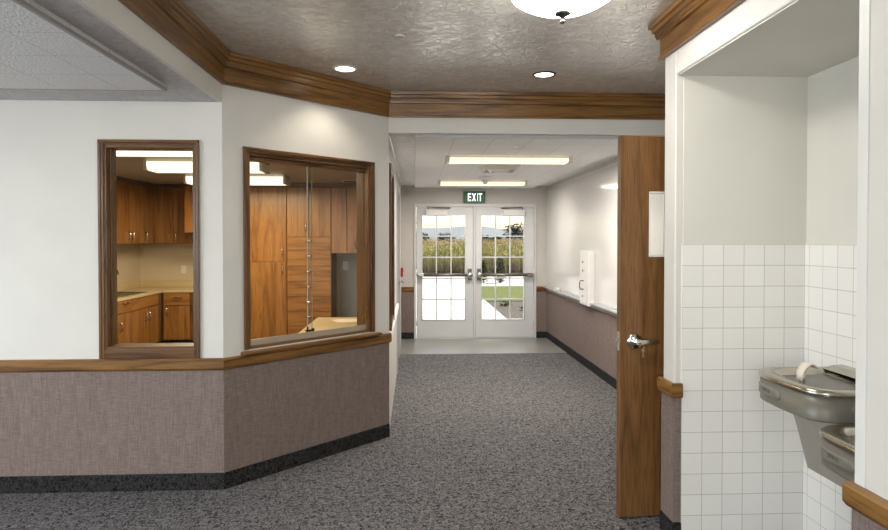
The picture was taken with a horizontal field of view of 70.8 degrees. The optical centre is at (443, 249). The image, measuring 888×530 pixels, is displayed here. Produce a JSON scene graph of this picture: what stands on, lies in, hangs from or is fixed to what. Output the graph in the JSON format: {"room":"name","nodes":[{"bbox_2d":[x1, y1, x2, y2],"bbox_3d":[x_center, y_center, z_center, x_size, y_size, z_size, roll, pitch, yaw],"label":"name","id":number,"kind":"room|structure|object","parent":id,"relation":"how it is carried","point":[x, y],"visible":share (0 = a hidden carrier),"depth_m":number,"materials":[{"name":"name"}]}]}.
{"room":"nursing home hallway","nodes":[
{"label":"nursing home hallway","id":0,"kind":"room"},
{"bbox_2d":[0,0,216,101],"bbox_3d":[-3.085,-0.852,0.234,3.860,0.137,6.790,0,1,-3],"label":"ceiling","id":1,"kind":"structure","parent":0,"point":[179,89],"depth_m":2.98,"materials":[{"name":"white paint"}]},
{"bbox_2d":[0,0,165,89],"bbox_3d":[-3.153,-0.800,0.011,3.703,0.033,6.350,0,1,-3],"label":"ceiling panel","id":2,"kind":"object","parent":1,"relation":"in","point":[35,53],"visible":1,"depth_m":2.73,"materials":[{"name":"tile"}]},
{"bbox_2d":[0,100,222,359],"bbox_3d":[-3.249,0.279,3.691,3.863,2.307,0.120,0,1,-3],"label":"wall","id":3,"kind":"structure","parent":0,"point":[49,301],"depth_m":3.67,"materials":[{"name":"paint"}]},
{"bbox_2d":[0,370,223,476],"bbox_3d":[-3.245,1.024,3.640,3.866,0.618,0.006,0,1,-3],"label":"wainscot","id":4,"kind":"structure","parent":3,"relation":"attached to","point":[96,422],"depth_m":3.70,"materials":[{"name":"fabric"}]},
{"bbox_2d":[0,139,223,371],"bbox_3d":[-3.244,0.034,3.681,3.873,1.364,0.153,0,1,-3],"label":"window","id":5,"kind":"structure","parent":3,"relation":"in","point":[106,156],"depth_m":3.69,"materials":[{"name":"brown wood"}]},
{"bbox_2d":[0,473,223,493],"bbox_3d":[-3.244,1.383,3.644,3.867,0.100,0.010,0,1,-3],"label":"baseboard","id":6,"kind":"structure","parent":3,"relation":"attached to","point":[178,481],"depth_m":3.70,"materials":[{"name":"rubber"}]},
{"bbox_2d":[117,244,139,282],"bbox_3d":[-4.404,0.239,6.449,0.120,2.300,5.497,0,1,-3],"label":"wall","id":7,"kind":"structure","parent":0,"point":[128,255],"depth_m":8.83,"materials":[{"name":"paint"}]},
{"bbox_2d":[116,176,154,243],"bbox_3d":[-4.222,-0.496,7.985,0.382,0.841,1.770,0,1,-3],"label":"upper cabinet","id":8,"kind":"object","parent":7,"relation":"attached to","point":[135,198],"visible":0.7,"depth_m":8.24,"materials":[{"name":"brown wood"}]},
{"bbox_2d":[117,280,192,290],"bbox_3d":[-3.925,0.514,8.041,0.990,0.100,2.362,0,1,-3],"label":"backsplash","id":9,"kind":"structure","parent":7,"relation":"attached to","point":[139,283],"depth_m":9.19,"materials":[{"name":"beige laminate"}]},
{"bbox_2d":[74,0,221,101],"bbox_3d":[-1.165,-0.968,0.321,0.021,0.294,6.783,0,1,-3],"label":"beam","id":10,"kind":"structure","parent":0,"point":[113,13],"depth_m":2.71,"materials":[{"name":"paint"}]},
{"bbox_2d":[116,156,356,183],"bbox_3d":[-2.490,-0.903,6.498,3.850,0.018,5.547,0,1,-3],"label":"ceiling","id":11,"kind":"structure","parent":0,"point":[126,167],"depth_m":7.45,"materials":[{"name":"paint"}]},
{"bbox_2d":[116,151,191,156],"bbox_3d":[-2.444,-0.816,5.026,1.220,0.109,0.328,0,1,-3],"label":"fluorescent light","id":12,"kind":"object","parent":11,"relation":"attached to","point":[118,153],"visible":0.02,"depth_m":4.96,"materials":[{"name":"plastic"}]},
{"bbox_2d":[143,159,192,173],"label":"fluorescent light","id":13,"kind":"object","parent":11,"relation":"attached to","point":[168,166],"depth_m":6.14,"materials":[{"name":"plastic"}]},
{"bbox_2d":[183,174,192,185],"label":"fluorescent light","id":14,"kind":"object","parent":11,"relation":"attached to","point":[187,179],"depth_m":7.54,"materials":[{"name":"plastic"}]},
{"bbox_2d":[250,162,269,173],"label":"fluorescent light","id":15,"kind":"object","parent":11,"relation":"attached to","point":[255,167],"depth_m":6.21,"materials":[{"name":"plastic"}]},
{"bbox_2d":[250,175,290,185],"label":"fluorescent light","id":16,"kind":"object","parent":11,"relation":"attached to","point":[266,179],"depth_m":7.61,"materials":[{"name":"plastic"}]},
{"bbox_2d":[186,176,284,184],"bbox_3d":[-2.544,-0.849,7.725,1.160,0.083,0.320,0,1,-3],"label":"diffuser","id":17,"kind":"object","parent":16,"relation":"attached to","point":[254,180],"depth_m":7.59,"materials":[{"name":"white plastic"}]},
{"bbox_2d":[341,180,356,182],"bbox_3d":[-1.232,-0.916,8.337,0.260,0.012,0.260,0,1,-3],"label":"ceiling vent","id":18,"kind":"object","parent":11,"relation":"in","point":[355,181],"visible":0.59,"depth_m":8.32,"materials":[{"name":"metal"}]},
{"bbox_2d":[222,85,388,357],"bbox_3d":[-0.912,0.123,4.262,0.120,2.600,1.344,1,1,42],"label":"wall","id":19,"kind":"structure","parent":0,"point":[250,118],"depth_m":4.01,"materials":[{"name":"paint"}]},
{"bbox_2d":[118,0,230,83],"bbox_3d":[-1.122,-1.020,0.320,0.064,0.186,6.778,0,1,-3],"label":"crown molding","id":20,"kind":"structure","parent":19,"relation":"attached to","point":[173,20],"depth_m":3.03,"materials":[{"name":"brown wood"}]},
{"bbox_2d":[224,343,388,472],"bbox_3d":[-0.866,1.015,4.233,0.006,0.618,1.347,1,1,42],"label":"wainscot","id":21,"kind":"structure","parent":19,"relation":"attached to","point":[278,408],"depth_m":4.14,"materials":[{"name":"fabric"}]},
{"bbox_2d":[222,52,391,116],"bbox_3d":[-0.844,-1.081,4.181,0.064,0.186,1.344,1,1,42],"label":"crown molding","id":22,"kind":"structure","parent":19,"relation":"attached to","point":[242,71],"depth_m":4.09,"materials":[{"name":"brown wood"}]},
{"bbox_2d":[224,424,389,488],"bbox_3d":[-0.866,1.374,4.236,0.011,0.100,1.348,1,1,42],"label":"baseboard","id":23,"kind":"structure","parent":19,"relation":"attached to","point":[232,478],"depth_m":4.15,"materials":[{"name":"rubber"}]},
{"bbox_2d":[224,146,398,369],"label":"window","id":24,"kind":"structure","parent":19,"relation":"in","point":[366,172],"depth_m":4.28,"materials":[{"name":"brown wood"}]},
{"bbox_2d":[0,338,660,529],"bbox_3d":[-1.552,1.479,3.151,7.200,0.083,12.397,0,1,-3],"label":"floor","id":25,"kind":"structure","parent":0,"point":[516,441],"depth_m":3.97,"materials":[{"name":"grey carpet"}]},
{"bbox_2d":[140,178,546,340],"bbox_3d":[-1.428,0.117,9.410,6.350,2.450,0.144,0,1,-3],"label":"wall","id":26,"kind":"structure","parent":0,"point":[410,195],"depth_m":9.38,"materials":[{"name":"paint"}]},
{"bbox_2d":[153,184,192,243],"bbox_3d":[-3.857,-0.512,9.021,0.560,0.841,0.378,0,1,-3],"label":"upper cabinet","id":27,"kind":"object","parent":26,"relation":"attached to","point":[169,221],"visible":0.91,"depth_m":8.87,"materials":[{"name":"brown wood"}]},
{"bbox_2d":[181,265,185,272],"bbox_3d":[-3.840,0.288,9.221,0.072,0.115,0.009,0,1,-3],"label":"wall outlet","id":28,"kind":"object","parent":26,"relation":"attached to","point":[183,267],"visible":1,"depth_m":9.22,"materials":[{"name":"white plastic"}]},
{"bbox_2d":[182,182,192,232],"bbox_3d":[-3.225,-0.585,8.874,0.720,0.691,0.726,0,1,-3],"label":"upper cabinet","id":29,"kind":"object","parent":26,"relation":"attached to","point":[188,189],"visible":0.12,"depth_m":8.54,"materials":[{"name":"brown wood"}]},
{"bbox_2d":[331,183,356,253],"bbox_3d":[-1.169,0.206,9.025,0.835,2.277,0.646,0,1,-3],"label":"upper cabinet","id":30,"kind":"object","parent":26,"relation":"attached to","point":[343,195],"visible":0.47,"depth_m":8.72,"materials":[{"name":"brown wood"}]},
{"bbox_2d":[341,254,356,316],"bbox_3d":[-1.219,0.696,9.349,0.640,1.286,0.015,0,1,-3],"label":"panel","id":31,"kind":"object","parent":26,"relation":"attached to","point":[348,277],"visible":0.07,"depth_m":9.33,"materials":[{"name":"grey paint"}]},
{"bbox_2d":[343,262,347,269],"bbox_3d":[-1.468,0.236,9.316,0.072,0.115,0.012,0,1,-3],"label":"light switch","id":32,"kind":"object","parent":31,"relation":"attached to","point":[345,264],"visible":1,"depth_m":9.31,"materials":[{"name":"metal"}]},
{"bbox_2d":[401,292,413,332],"bbox_3d":[-0.546,0.934,9.394,0.192,0.618,0.006,0,1,-3],"label":"wainscot","id":33,"kind":"structure","parent":26,"relation":"attached to","point":[407,298],"depth_m":9.39,"materials":[{"name":"fabric"}]},
{"bbox_2d":[401,332,413,338],"bbox_3d":[-0.546,1.292,9.398,0.192,0.100,0.010,0,1,-3],"label":"baseboard","id":34,"kind":"structure","parent":26,"relation":"attached to","point":[405,335],"depth_m":9.39,"materials":[{"name":"rubber"}]},
{"bbox_2d":[401,287,413,291],"bbox_3d":[-0.546,0.591,9.381,0.192,0.071,0.023,0,1,-3],"label":"chair rail","id":35,"kind":"object","parent":26,"relation":"attached to","point":[403,289],"visible":1,"depth_m":9.37,"materials":[{"name":"brown wood"}]},
{"bbox_2d":[416,206,472,337],"bbox_3d":[0.006,0.336,9.385,0.864,1.977,0.159,0,1,-3],"label":"door","id":36,"kind":"structure","parent":26,"relation":"in","point":[425,328],"depth_m":9.42,"materials":[{"name":"white paint"}]},
{"bbox_2d":[464,191,484,202],"bbox_3d":[0.457,-0.790,9.392,0.325,0.175,0.054,0,1,-3],"label":"exit sign","id":37,"kind":"object","parent":26,"relation":"attached to","point":[469,196],"visible":1,"depth_m":9.37,"materials":[{"name":"green plastic"}]},
{"bbox_2d":[414,204,535,338],"bbox_3d":[0.471,0.322,9.477,1.850,2.032,0.120,0,1,-3],"label":"door frame","id":38,"kind":"structure","parent":26,"relation":"attached to","point":[474,206],"depth_m":9.41,"materials":[{"name":"white paint"}]},
{"bbox_2d":[475,207,533,336],"bbox_3d":[0.927,0.335,9.429,0.896,1.977,0.159,0,1,-3],"label":"door","id":39,"kind":"structure","parent":26,"relation":"in","point":[524,327],"depth_m":9.46,"materials":[{"name":"white paint"}]},
{"bbox_2d":[536,286,545,290],"bbox_3d":[1.483,0.590,9.478,0.170,0.071,0.023,0,1,-3],"label":"chair rail","id":40,"kind":"object","parent":26,"relation":"attached to","point":[538,288],"visible":0.7,"depth_m":9.47,"materials":[{"name":"brown wood"}]},
{"bbox_2d":[536,291,546,331],"bbox_3d":[1.482,0.932,9.492,0.170,0.618,0.006,0,1,-3],"label":"wainscot","id":41,"kind":"structure","parent":26,"relation":"attached to","point":[541,296],"depth_m":9.49,"materials":[{"name":"fabric"}]},
{"bbox_2d":[536,331,546,337],"bbox_3d":[1.482,1.291,9.495,0.170,0.100,0.010,0,1,-3],"label":"baseboard","id":42,"kind":"structure","parent":26,"relation":"attached to","point":[538,334],"depth_m":9.49,"materials":[{"name":"rubber"}]},
{"bbox_2d":[388,133,400,423],"bbox_3d":[-0.591,0.226,7.050,0.120,2.307,4.663,0,1,-3],"label":"wall","id":43,"kind":"structure","parent":0,"point":[391,159],"depth_m":6.17,"materials":[{"name":"paint"}]},
{"bbox_2d":[389,163,394,330],"bbox_3d":[-0.491,-0.025,5.183,0.140,1.307,0.708,0,1,-3],"label":"window","id":44,"kind":"structure","parent":43,"relation":"in","point":[391,170],"depth_m":4.84,"materials":[{"name":"brown wood"}]},
{"bbox_2d":[397,186,403,373],"bbox_3d":[-0.573,0.331,7.437,0.188,2.085,1.000,0,1,-3],"label":"door","id":45,"kind":"structure","parent":43,"relation":"in","point":[398,192],"depth_m":7.87,"materials":[{"name":"grey paint"}]},
{"bbox_2d":[182,0,675,93],"bbox_3d":[0.404,-1.175,0.942,3.500,0.100,7.880,0,1,-3],"label":"ceiling","id":46,"kind":"structure","parent":0,"point":[448,45],"depth_m":3.51,"materials":[{"name":"beige paint"}]},
{"bbox_2d":[333,65,356,72],"bbox_3d":[-0.641,-1.170,4.046,0.160,0.007,0.160,0,1,-3],"label":"recessed light","id":47,"kind":"object","parent":46,"relation":"in","point":[340,68],"visible":1,"depth_m":4.03,"materials":[{"name":"white plastic"}]},
{"bbox_2d":[394,34,405,39],"bbox_3d":[-0.240,-1.157,3.405,0.068,0.013,0.068,0,1,-3],"label":"cap","id":48,"kind":"object","parent":46,"relation":"attached to","point":[397,36],"visible":1,"depth_m":3.39,"materials":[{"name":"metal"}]},
{"bbox_2d":[532,71,555,77],"bbox_3d":[0.671,-1.172,4.189,0.160,0.007,0.160,0,1,-3],"label":"recessed light","id":49,"kind":"object","parent":46,"relation":"in","point":[542,74],"visible":1,"depth_m":4.18,"materials":[{"name":"white metal"}]},
{"bbox_2d":[512,0,608,23],"bbox_3d":[0.500,-1.050,2.631,0.430,0.202,0.430,0,1,-3],"label":"dome light","id":50,"kind":"object","parent":46,"relation":"attached to","point":[562,9],"visible":1,"depth_m":2.61,"materials":[{"name":"white glass"}]},
{"bbox_2d":[390,134,618,187],"bbox_3d":[0.564,-0.911,7.112,1.790,0.033,4.600,0,1,-3],"label":"ceiling","id":51,"kind":"structure","parent":0,"point":[431,150],"depth_m":5.59,"materials":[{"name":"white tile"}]},
{"bbox_2d":[438,180,526,185],"bbox_3d":[0.507,-0.882,8.291,1.170,0.062,0.218,0,1,-3],"label":"fluorescent light","id":52,"kind":"object","parent":51,"relation":"attached to","point":[440,182],"visible":0.98,"depth_m":8.21,"materials":[{"name":"plastic"}]},
{"bbox_2d":[440,182,524,185],"bbox_3d":[0.507,-0.873,8.291,1.110,0.036,0.210,0,1,-3],"label":"diffuser","id":53,"kind":"object","parent":52,"relation":"attached to","point":[441,183],"depth_m":8.21,"materials":[{"name":"white plastic"}]},
{"bbox_2d":[478,176,491,183],"bbox_3d":[0.512,-0.860,7.771,0.170,0.090,0.170,0,1,-3],"label":"smoke detector","id":54,"kind":"object","parent":51,"relation":"attached to","point":[485,179],"visible":1,"depth_m":7.71,"materials":[{"name":"white plastic"}]},
{"bbox_2d":[479,164,520,173],"bbox_3d":[0.591,-0.853,6.663,0.400,0.070,0.400,0,1,-3],"label":"air diffuser","id":55,"kind":"object","parent":51,"relation":"attached to","point":[485,168],"visible":1,"depth_m":6.50,"materials":[{"name":"metal"}]},
{"bbox_2d":[445,155,571,164],"bbox_3d":[0.603,-0.845,5.893,1.170,0.062,0.218,0,1,-3],"label":"fluorescent light","id":56,"kind":"object","parent":51,"relation":"attached to","point":[450,159],"visible":1,"depth_m":5.81,"materials":[{"name":"plastic"}]},
{"bbox_2d":[449,157,568,163],"bbox_3d":[0.603,-0.836,5.893,1.110,0.036,0.210,0,1,-3],"label":"diffuser","id":57,"kind":"object","parent":56,"relation":"attached to","point":[452,160],"depth_m":5.81,"materials":[{"name":"white plastic"}]},
{"bbox_2d":[388,117,664,135],"bbox_3d":[0.668,-1.034,4.829,2.320,0.303,0.146,0,1,-3],"label":"wall header","id":58,"kind":"structure","parent":0,"point":[396,126],"depth_m":4.76,"materials":[{"name":"paint"}]},
{"bbox_2d":[389,91,664,119],"bbox_3d":[0.688,-1.089,4.724,2.212,0.186,0.064,0,1,-3],"label":"crown molding","id":59,"kind":"structure","parent":58,"relation":"attached to","point":[403,104],"depth_m":4.72,"materials":[{"name":"brown wood"}]},
{"bbox_2d":[547,158,617,188],"bbox_3d":[1.788,0.090,6.344,0.140,2.600,6.297,0,1,-3],"label":"wall","id":60,"kind":"structure","parent":0,"point":[616,159],"depth_m":7.32,"materials":[{"name":"paint"}]},
{"bbox_2d":[547,291,616,379],"bbox_3d":[1.696,0.975,6.754,0.006,0.618,5.497,0,1,-3],"label":"wainscot","id":61,"kind":"structure","parent":60,"relation":"attached to","point":[590,332],"depth_m":7.35,"materials":[{"name":"fabric"}]},
{"bbox_2d":[547,332,616,389],"bbox_3d":[1.694,1.334,6.759,0.010,0.100,5.497,0,1,-3],"label":"baseboard","id":62,"kind":"structure","parent":60,"relation":"attached to","point":[603,375],"depth_m":7.34,"materials":[{"name":"rubber"}]},
{"bbox_2d":[543,162,664,316],"bbox_3d":[1.640,-0.115,7.241,0.070,1.538,4.450,0,1,-3],"label":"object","id":63,"kind":"object","parent":60,"relation":"attached to","point":[581,210],"visible":0.52,"depth_m":7.16,"materials":[{"name":"ceramic"}]},
{"bbox_2d":[543,285,616,316],"bbox_3d":[1.640,0.609,7.252,0.070,0.090,4.450,0,1,-3],"label":"tray","id":64,"kind":"object","parent":63,"relation":"on","point":[603,306],"depth_m":7.53,"materials":[{"name":"metal"}]},
{"bbox_2d":[579,250,594,306],"bbox_3d":[1.603,0.318,7.121,0.131,0.620,0.360,0,1,-3],"label":"wall box","id":65,"kind":"object","parent":63,"relation":"attached to","point":[587,258],"visible":0.98,"depth_m":6.97,"materials":[{"name":"white plastic"}]},
{"bbox_2d":[616,135,664,516],"bbox_3d":[1.387,0.410,3.375,0.934,2.030,0.096,0,1,-7],"label":"door","id":66,"kind":"structure","parent":60,"relation":"in","point":[641,159],"depth_m":3.33,"materials":[{"name":"brown wood"}]},
{"bbox_2d":[638,342,644,356],"bbox_3d":[1.021,0.517,3.257,0.025,0.083,0.042,-1,1,-34],"label":"key","id":67,"kind":"object","parent":66,"relation":"hanging from","point":[640,343],"visible":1,"depth_m":3.25,"materials":[{"name":"gold metal"}]},
{"bbox_2d":[664,0,887,499],"bbox_3d":[1.713,0.188,0.155,0.883,2.600,6.140,0,1,-3],"label":"wall","id":68,"kind":"structure","parent":0,"point":[750,13],"depth_m":1.76,"materials":[{"name":"paint"}]},
{"bbox_2d":[657,376,672,397],"bbox_3d":[1.117,0.689,3.141,0.023,0.071,0.180,0,1,-3],"label":"chair rail","id":69,"kind":"object","parent":68,"relation":"attached to","point":[664,385],"visible":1,"depth_m":3.13,"materials":[{"name":"brown wood"}]},
{"bbox_2d":[660,510,671,529],"bbox_3d":[1.123,1.391,3.153,0.010,0.100,0.154,0,1,-3],"label":"baseboard","id":70,"kind":"structure","parent":68,"relation":"attached to","point":[665,522],"depth_m":3.17,"materials":[{"name":"rubber"}]},
{"bbox_2d":[661,392,672,521],"bbox_3d":[1.125,1.032,3.147,0.006,0.618,0.146,0,1,-3],"label":"wainscot","id":71,"kind":"structure","parent":68,"relation":"attached to","point":[666,401],"depth_m":3.14,"materials":[{"name":"fabric"}]},
{"bbox_2d":[672,522,680,529],"bbox_3d":[1.145,1.392,3.082,0.046,0.100,0.010,0,1,-3],"label":"baseboard","id":72,"kind":"structure","parent":68,"relation":"attached to","point":[675,525],"depth_m":3.08,"materials":[{"name":"rubber"}]},
{"bbox_2d":[673,398,680,521],"bbox_3d":[1.147,1.033,3.078,0.042,0.618,0.006,0,1,-3],"label":"wainscot","id":73,"kind":"structure","parent":68,"relation":"attached to","point":[676,401],"depth_m":3.08,"materials":[{"name":"fabric"}]},
{"bbox_2d":[671,383,682,397],"bbox_3d":[1.139,0.691,3.064,0.059,0.071,0.023,0,1,-3],"label":"chair rail","id":74,"kind":"object","parent":68,"relation":"attached to","point":[676,388],"visible":1,"depth_m":3.05,"materials":[{"name":"brown wood"}]},
{"bbox_2d":[648,0,745,59],"bbox_3d":[1.239,-1.017,0.146,0.064,0.186,6.204,0,1,-3],"label":"crown molding","id":75,"kind":"structure","parent":68,"relation":"attached to","point":[683,20],"depth_m":2.88,"materials":[{"name":"brown wood"}]},
{"bbox_2d":[681,244,804,529],"bbox_3d":[1.479,0.708,3.087,0.626,1.468,0.009,0,1,-3],"label":"wall tiles","id":76,"kind":"structure","parent":68,"relation":"attached to","point":[743,305],"depth_m":3.08,"materials":[{"name":"white tile"}]},
{"bbox_2d":[678,0,859,244],"bbox_3d":[1.608,0.303,2.458,0.873,2.297,1.265,0,1,-3],"label":"wall niche","id":77,"kind":"object","parent":68,"relation":"in","point":[770,138],"visible":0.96,"depth_m":3.06,"materials":[{"name":"paint"}]},
{"bbox_2d":[803,244,856,529],"bbox_3d":[1.818,0.717,2.462,0.009,1.468,1.274,0,1,-3],"label":"wall tiles","id":78,"kind":"structure","parent":68,"relation":"attached to","point":[830,270],"depth_m":2.92,"materials":[{"name":"white tile"}]},
{"bbox_2d":[759,362,855,486],"bbox_3d":[1.591,0.728,2.599,0.428,0.532,0.485,0,1,-3],"label":"fountain","id":79,"kind":"object","parent":78,"relation":"attached to","point":[817,398],"visible":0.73,"depth_m":2.58,"materials":[{"name":"silver metal"}]},
{"bbox_2d":[759,366,855,398],"bbox_3d":[1.591,0.565,2.597,0.428,0.066,0.483,0,1,-3],"label":"basin","id":80,"kind":"object","parent":79,"relation":"in","point":[825,382],"depth_m":2.61,"materials":[{"name":"silver metal"}]},
{"bbox_2d":[819,424,854,480],"bbox_3d":[1.591,0.851,2.102,0.477,0.532,0.503,0,1,-3],"label":"fountain","id":81,"kind":"object","parent":78,"relation":"attached to","point":[837,446],"visible":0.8,"depth_m":2.18,"materials":[{"name":"silver metal"}]},
{"bbox_2d":[819,424,854,454],"bbox_3d":[1.591,0.688,2.100,0.476,0.066,0.501,0,1,-3],"label":"basin","id":82,"kind":"object","parent":81,"relation":"in","point":[837,439],"depth_m":2.21,"materials":[{"name":"silver metal"}]},
{"bbox_2d":[855,0,869,487],"bbox_3d":[1.192,-0.136,1.778,0.003,1.623,0.040,0,1,-3],"label":"trim","id":83,"kind":"structure","parent":68,"relation":"attached to","point":[864,8],"depth_m":1.78,"materials":[{"name":"white paint"}]},
{"bbox_2d":[842,481,887,529],"bbox_3d":[1.294,0.747,-0.545,0.023,0.071,4.764,0,1,-3],"label":"chair rail","id":84,"kind":"object","parent":68,"relation":"attached to","point":[864,501],"visible":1,"depth_m":1.74,"materials":[{"name":"brown wood"}]},
{"bbox_2d":[851,509,885,529],"bbox_3d":[1.303,1.090,-0.548,0.006,0.618,4.747,0,1,-3],"label":"wainscot","id":85,"kind":"structure","parent":68,"relation":"attached to","point":[859,521],"depth_m":1.77,"materials":[{"name":"fabric"}]},
{"bbox_3d":[-2.486,1.385,6.554,3.720,0.004,5.507,0,1,-3],"label":"floor","id":86,"kind":"structure","parent":0,"visible":0},
{"bbox_2d":[117,299,131,342],"bbox_3d":[-4.074,0.990,7.269,0.596,0.764,0.780,0,1,-3],"label":"base cabinet","id":87,"kind":"object","parent":86,"relation":"on","point":[123,307],"visible":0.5,"depth_m":7.48,"materials":[{"name":"brown wood"}]},
{"bbox_2d":[130,293,161,342],"bbox_3d":[-4.116,0.976,8.143,0.596,0.764,0.970,0,1,-3],"label":"base cabinet","id":88,"kind":"object","parent":86,"relation":"on","point":[146,311],"visible":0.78,"depth_m":8.12,"materials":[{"name":"brown wood"}]},
{"bbox_2d":[117,280,192,301],"bbox_3d":[-3.925,0.530,8.041,0.990,0.132,2.362,0,1,-3],"label":"countertop","id":89,"kind":"structure","parent":88,"relation":"on","point":[149,287],"depth_m":8.89,"materials":[{"name":"beige laminate"}]},
{"bbox_2d":[117,292,143,296],"bbox_3d":[-4.113,0.579,7.897,0.380,0.037,0.790,0,1,-3],"label":"sink","id":90,"kind":"object","parent":89,"relation":"in","point":[119,294],"visible":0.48,"depth_m":8.23,"materials":[{"name":"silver metal"}]},
{"bbox_2d":[163,292,193,342],"bbox_3d":[-3.696,0.964,8.916,0.410,0.764,0.646,0,1,-3],"label":"base cabinet","id":91,"kind":"object","parent":86,"relation":"on","point":[178,317],"visible":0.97,"depth_m":8.63,"materials":[{"name":"brown wood"}]},
{"bbox_2d":[250,185,286,338],"bbox_3d":[-2.531,0.207,8.960,0.662,2.277,0.646,0,1,-3],"label":"tall cabinet","id":92,"kind":"object","parent":86,"relation":"on","point":[268,203],"visible":0.73,"depth_m":8.68,"materials":[{"name":"brown wood"}]},
{"bbox_2d":[286,183,336,334],"bbox_3d":[-1.893,0.206,8.991,0.610,2.277,0.646,0,1,-3],"label":"tall cabinet","id":93,"kind":"object","parent":86,"relation":"on","point":[322,285],"visible":0.77,"depth_m":8.70,"materials":[{"name":"brown wood"}]},
{"bbox_2d":[299,317,356,332],"bbox_3d":[-0.856,1.028,5.078,0.595,0.756,1.688,0,1,-3],"label":"countertop","id":94,"kind":"structure","parent":86,"relation":"on","point":[320,323],"depth_m":5.40,"materials":[{"name":"beige laminate"}]},
{"bbox_2d":[332,319,356,322],"bbox_3d":[-0.826,0.638,5.654,0.331,0.006,0.248,-1,1,-29],"label":"paper sheet","id":95,"kind":"object","parent":94,"relation":"on","point":[336,320],"visible":0.59,"depth_m":5.62,"materials":[{"name":"white paper"}]},
{"label":"outside","id":96,"kind":"structure","parent":0,"visible":0},
{"bbox_2d":[424,241,522,273],"bbox_3d":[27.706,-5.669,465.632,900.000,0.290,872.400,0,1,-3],"label":"field","id":97,"kind":"structure","parent":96,"point":[429,241],"depth_m":81.54,"materials":[{"name":"plant"}]},
{"bbox_2d":[423,233,431,241],"bbox_3d":[-6.049,-2.535,149.739,6.622,3.965,6.556,0,1,-3],"label":"tree","id":98,"kind":"object","parent":97,"relation":"on","point":[424,234],"visible":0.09,"depth_m":149.24,"materials":[{"name":"green plant"}]},
{"bbox_2d":[423,238,464,268],"label":"plants","id":99,"kind":"object","parent":97,"relation":"on","point":[447,248],"depth_m":30.43,"materials":[{"name":"green plant"}]},
{"bbox_2d":[437,232,456,245],"bbox_3d":[0.387,-2.387,150.082,5.839,3.658,5.406,0,1,-3],"label":"tree","id":100,"kind":"object","parent":97,"relation":"on","point":[439,234],"visible":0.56,"depth_m":149.44,"materials":[{"name":"green plant"}]},
{"bbox_2d":[423,258,522,273],"bbox_3d":[2.167,0.676,28.292,17.205,0.760,1.086,0,1,-3],"label":"dry weeds","id":101,"kind":"object","parent":97,"relation":"on","point":[456,268],"visible":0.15,"depth_m":28.10,"materials":[{"name":"brown plant"}]},
{"bbox_2d":[464,235,492,244],"bbox_3d":[6.779,-1.669,120.479,6.128,3.152,6.423,0,1,-3],"label":"tree","id":102,"kind":"object","parent":97,"relation":"on","point":[483,238],"visible":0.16,"depth_m":119.56,"materials":[{"name":"green plant"}]},
{"bbox_2d":[482,238,522,265],"label":"plants","id":103,"kind":"object","parent":97,"relation":"on","point":[499,252],"depth_m":30.49,"materials":[{"name":"plant"}]},
{"bbox_2d":[501,222,522,246],"bbox_3d":[12.543,-2.467,110.799,5.012,5.054,5.068,0,1,-3],"label":"tree","id":104,"kind":"object","parent":97,"relation":"on","point":[513,228],"visible":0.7,"depth_m":110.10,"materials":[{"name":"green plant"}]},
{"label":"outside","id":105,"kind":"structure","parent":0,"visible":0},
{"bbox_2d":[488,301,522,318],"bbox_3d":[7.273,1.347,12.755,12.250,0.085,5.663,0,1,-3],"label":"gravel","id":106,"kind":"object","parent":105,"point":[516,312],"visible":0.12,"depth_m":13.54,"materials":[{"name":"beige gravel"}]},
{"bbox_2d":[499,300,514,305],"bbox_3d":[1.433,1.230,14.320,0.345,0.170,0.361,0,1,-3],"label":"plant","id":107,"kind":"object","parent":106,"relation":"on","point":[506,302],"visible":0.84,"depth_m":14.27,"materials":[{"name":"green plant"}]},
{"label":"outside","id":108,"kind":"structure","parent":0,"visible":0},
{"bbox_2d":[482,286,522,301],"bbox_3d":[7.020,1.257,18.029,12.250,0.100,4.900,0,1,-3],"label":"lawn","id":109,"kind":"structure","parent":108,"point":[487,291],"depth_m":17.74,"materials":[{"name":"green plant"}]},
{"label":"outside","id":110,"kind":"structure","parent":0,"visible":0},
{"bbox_2d":[458,277,522,285],"bbox_3d":[6.723,1.160,24.221,12.250,0.100,7.500,0,1,-3],"label":"road","id":111,"kind":"structure","parent":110,"point":[491,282],"depth_m":21.91,"materials":[{"name":"concrete"}]},
{"bbox_2d":[482,259,489,282],"bbox_3d":[1.378,0.745,21.696,0.434,0.844,0.426,0,1,22],"label":"shrub","id":112,"kind":"object","parent":111,"relation":"on","point":[485,266],"visible":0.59,"depth_m":21.67,"materials":[{"name":"green plant"}]},
{"bbox_2d":[493,258,506,282],"bbox_3d":[1.940,0.710,21.736,0.517,0.908,0.509,0,1,-3],"label":"shrub","id":113,"kind":"object","parent":111,"relation":"on","point":[500,264],"visible":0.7,"depth_m":21.69,"materials":[{"name":"green plant"}]},
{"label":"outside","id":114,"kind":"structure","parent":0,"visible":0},
{"bbox_2d":[423,277,505,318],"bbox_3d":[-7.008,1.253,18.275,15.750,0.100,18.063,0,1,-3],"label":"walkway","id":115,"kind":"structure","parent":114,"point":[429,285],"depth_m":14.90,"materials":[{"name":"concrete"}]},
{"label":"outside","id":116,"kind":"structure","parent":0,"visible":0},
{"bbox_2d":[423,226,522,240],"bbox_3d":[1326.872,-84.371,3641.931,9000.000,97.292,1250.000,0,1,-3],"label":"hills","id":117,"kind":"structure","parent":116,"point":[458,231],"depth_m":3242.39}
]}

